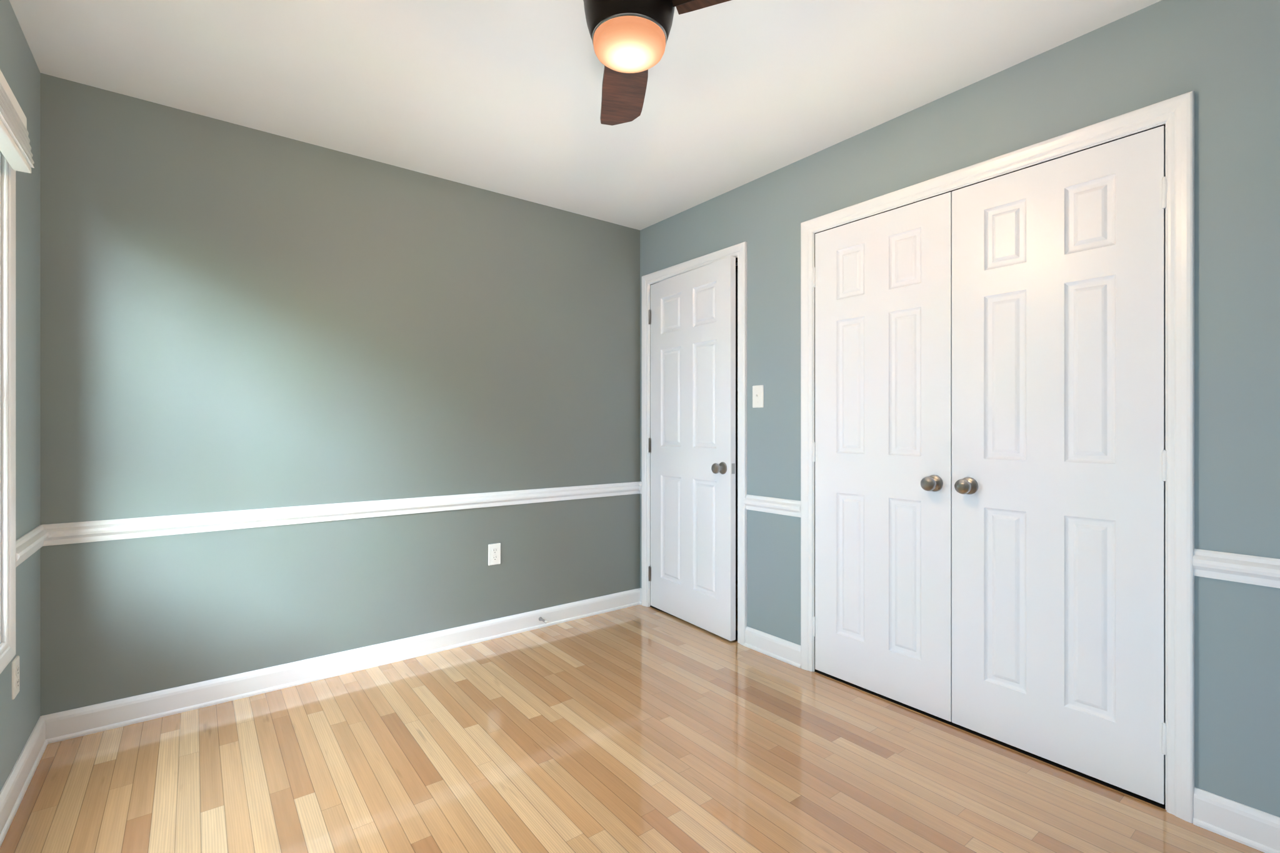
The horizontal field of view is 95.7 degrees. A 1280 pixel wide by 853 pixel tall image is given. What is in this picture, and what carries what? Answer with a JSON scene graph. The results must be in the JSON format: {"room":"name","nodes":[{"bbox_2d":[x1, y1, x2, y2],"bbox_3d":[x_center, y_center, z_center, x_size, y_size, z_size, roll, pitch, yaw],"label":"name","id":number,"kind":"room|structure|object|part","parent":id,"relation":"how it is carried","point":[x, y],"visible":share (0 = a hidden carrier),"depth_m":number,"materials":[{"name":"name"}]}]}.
{"room":"empty bedroom","nodes":[
{"label":"empty bedroom","id":0,"kind":"room"},
{"bbox_2d":[0,0,40,791],"bbox_3d":[-1.123,-0.070,0.637,0.120,2.440,3.860,0,0,-38],"label":"wall","id":1,"kind":"structure","parent":0,"point":[20,714],"depth_m":1.93,"materials":[{"name":"paint"}]},
{"bbox_2d":[0,150,15,674],"bbox_3d":[-1.625,-0.117,1.304,0.140,1.599,0.984,0,0,-38],"label":"window","id":2,"kind":"structure","parent":1,"relation":"in","point":[7,412],"depth_m":1.69,"materials":[{"name":"paint"}]},
{"bbox_2d":[0,69,34,173],"bbox_3d":[-1.549,-0.827,1.363,0.049,0.162,0.836,0,0,-38],"label":"blind stack","id":3,"kind":"object","parent":2,"relation":"attached to","point":[15,148],"visible":1,"depth_m":1.56,"materials":[{"name":"plastic"}]},
{"bbox_2d":[11,655,19,699],"bbox_3d":[-1.942,0.778,1.804,0.008,0.116,0.071,0,0,-38],"label":"outlet","id":4,"kind":"object","parent":1,"relation":"attached to","point":[15,677],"visible":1,"depth_m":1.79,"materials":[{"name":"plastic"}]},
{"bbox_2d":[0,713,52,847],"bbox_3d":[-1.067,1.100,0.680,0.022,0.100,3.620,0,0,-38],"label":"baseboard","id":5,"kind":"structure","parent":1,"relation":"attached to","point":[15,786],"depth_m":1.83,"materials":[{"name":"paint"}]},
{"bbox_2d":[15,523,55,567],"bbox_3d":[-2.008,0.393,1.904,0.026,0.078,0.431,0,0,-38],"label":"trim","id":6,"kind":"structure","parent":1,"relation":"attached to","point":[44,535],"depth_m":1.96,"materials":[{"name":"paint"}]},
{"bbox_2d":[40,73,737,716],"bbox_3d":[-0.665,-0.070,3.339,4.146,2.440,0.140,0,0,-38],"label":"wall","id":7,"kind":"structure","parent":0,"point":[234,317],"depth_m":2.60,"materials":[{"name":"paint"}]},
{"bbox_2d":[44,588,641,743],"bbox_3d":[-1.067,1.100,2.943,2.726,0.100,0.036,0,0,-38],"label":"baseboard","id":8,"kind":"structure","parent":7,"relation":"attached to","point":[71,724],"depth_m":2.61,"materials":[{"name":"paint"}]},
{"bbox_2d":[538,616,547,623],"bbox_3d":[-0.549,1.100,3.299,0.022,0.022,0.075,0,0,-38],"label":"door stop","id":9,"kind":"object","parent":8,"relation":"attached to","point":[540,619],"depth_m":3.30,"materials":[{"name":"grey metal"}]},
{"bbox_2d":[55,481,641,544],"bbox_3d":[-1.079,0.393,2.934,2.756,0.078,0.036,0,0,-38],"label":"trim","id":10,"kind":"structure","parent":7,"relation":"attached to","point":[68,533],"depth_m":2.61,"materials":[{"name":"paint"}]},
{"bbox_2d":[488,543,500,565],"bbox_3d":[-0.795,0.695,3.170,0.071,0.116,0.008,0,0,-38],"label":"outlet","id":11,"kind":"object","parent":7,"relation":"attached to","point":[494,554],"visible":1,"depth_m":3.17,"materials":[{"name":"plastic"}]},
{"bbox_2d":[9,0,1161,229],"bbox_3d":[0.530,-1.340,1.912,4.296,0.100,3.860,0,0,-38],"label":"ceiling","id":12,"kind":"structure","parent":0,"point":[502,96],"depth_m":2.11,"materials":[{"name":"paint"}]},
{"bbox_2d":[583,0,731,125],"bbox_3d":[-0.103,-1.134,1.454,0.951,0.312,1.048,0,0,-38],"label":"ceiling fan","id":13,"kind":"object","parent":12,"relation":"hanging from","point":[629,38],"visible":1,"depth_m":1.50,"materials":[{"name":"brown wood"}]},
{"bbox_2d":[0,581,1264,852],"bbox_3d":[0.530,1.200,1.912,4.296,0.100,3.860,0,0,-38],"label":"floor","id":14,"kind":"structure","parent":0,"point":[639,729],"depth_m":1.94,"materials":[{"name":"brown wood"}]},
{"bbox_2d":[640,0,1279,817],"bbox_3d":[1.154,-0.070,2.393,0.120,2.440,3.860,0,0,-38],"label":"wall","id":15,"kind":"structure","parent":0,"point":[1221,58],"depth_m":1.69,"materials":[{"name":"paint"}]},
{"bbox_2d":[641,241,746,645],"bbox_3d":[0.342,0.118,3.447,0.119,2.066,0.761,0,0,-38],"label":"door frame","id":16,"kind":"structure","parent":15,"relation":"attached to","point":[661,610],"depth_m":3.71,"materials":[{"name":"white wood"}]},
{"bbox_2d":[648,256,735,641],"bbox_3d":[0.258,0.114,3.390,0.104,2.049,0.763,0,0,-34],"label":"entry door","id":17,"kind":"structure","parent":16,"relation":"attached to","point":[692,450],"depth_m":3.35,"materials":[{"name":"paint"}]},
{"bbox_3d":[0.420,0.220,3.115,0.068,0.066,0.066,0,0,-34],"label":"knob","id":18,"kind":"part","parent":17,"relation":"part of","materials":[{"name":"grey metal"}]},
{"bbox_2d":[752,385,763,408],"bbox_3d":[0.604,-0.160,2.992,0.020,0.116,0.071,0,0,-38],"label":"light switch","id":19,"kind":"object","parent":15,"relation":"attached to","point":[757,396],"visible":1,"depth_m":2.99,"materials":[{"name":"plastic"}]},
{"bbox_2d":[743,494,800,517],"bbox_3d":[0.663,0.393,2.911,0.026,0.078,0.353,0,0,-38],"label":"trim","id":20,"kind":"structure","parent":15,"relation":"attached to","point":[762,504],"depth_m":2.90,"materials":[{"name":"paint"}]},
{"bbox_2d":[744,626,800,668],"bbox_3d":[0.664,1.100,2.912,0.022,0.100,0.353,0,0,-38],"label":"baseboard","id":21,"kind":"structure","parent":15,"relation":"attached to","point":[782,650],"depth_m":2.90,"materials":[{"name":"paint"}]},
{"bbox_2d":[814,123,1165,809],"bbox_3d":[1.248,0.118,2.272,0.119,2.066,1.246,0,0,-38],"label":"closet","id":22,"kind":"object","parent":15,"relation":"attached to","point":[1037,757],"visible":0.17,"depth_m":2.15,"materials":[{"name":"white wood"}]},
{"bbox_2d":[800,90,1194,823],"bbox_3d":[1.222,0.086,2.252,0.188,2.129,1.373,0,0,-38],"label":"closet doors","id":23,"kind":"structure","parent":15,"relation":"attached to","point":[1175,115],"depth_m":2.05,"materials":[{"name":"paint"}]},
{"bbox_2d":[812,266,816,636],"bbox_3d":[0.832,0.114,2.732,0.042,1.737,0.020,0,0,-38],"label":"closet door left hinge","id":24,"kind":"object","parent":23,"relation":"attached to","point":[814,454],"visible":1,"depth_m":2.72,"materials":[{"name":"paint"}]},
{"bbox_3d":[1.136,0.220,2.266,0.068,0.066,0.066,0,0,-38],"label":"knob","id":25,"kind":"part","parent":23,"relation":"part of","materials":[{"name":"grey metal"}]},
{"bbox_3d":[1.214,0.220,2.165,0.068,0.066,0.066,0,0,-38],"label":"knob","id":26,"kind":"part","parent":23,"relation":"part of","materials":[{"name":"grey metal"}]},
{"bbox_2d":[1159,176,1166,755],"bbox_3d":[1.587,0.114,1.752,0.042,1.737,0.020,0,0,-38],"label":"closet door right hinge","id":27,"kind":"object","parent":23,"relation":"attached to","point":[1163,467],"visible":0.98,"depth_m":1.74,"materials":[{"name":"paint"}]},
{"bbox_2d":[1192,548,1279,588],"bbox_3d":[1.897,0.393,1.312,0.026,0.078,0.940,0,0,-38],"label":"trim","id":28,"kind":"structure","parent":15,"relation":"attached to","point":[1245,569],"depth_m":1.61,"materials":[{"name":"paint"}]},
{"bbox_2d":[1193,786,1279,852],"bbox_3d":[1.898,1.100,1.313,0.022,0.100,0.940,0,0,-38],"label":"baseboard","id":29,"kind":"structure","parent":15,"relation":"attached to","point":[1254,828],"depth_m":1.61,"materials":[{"name":"paint"}]}
]}

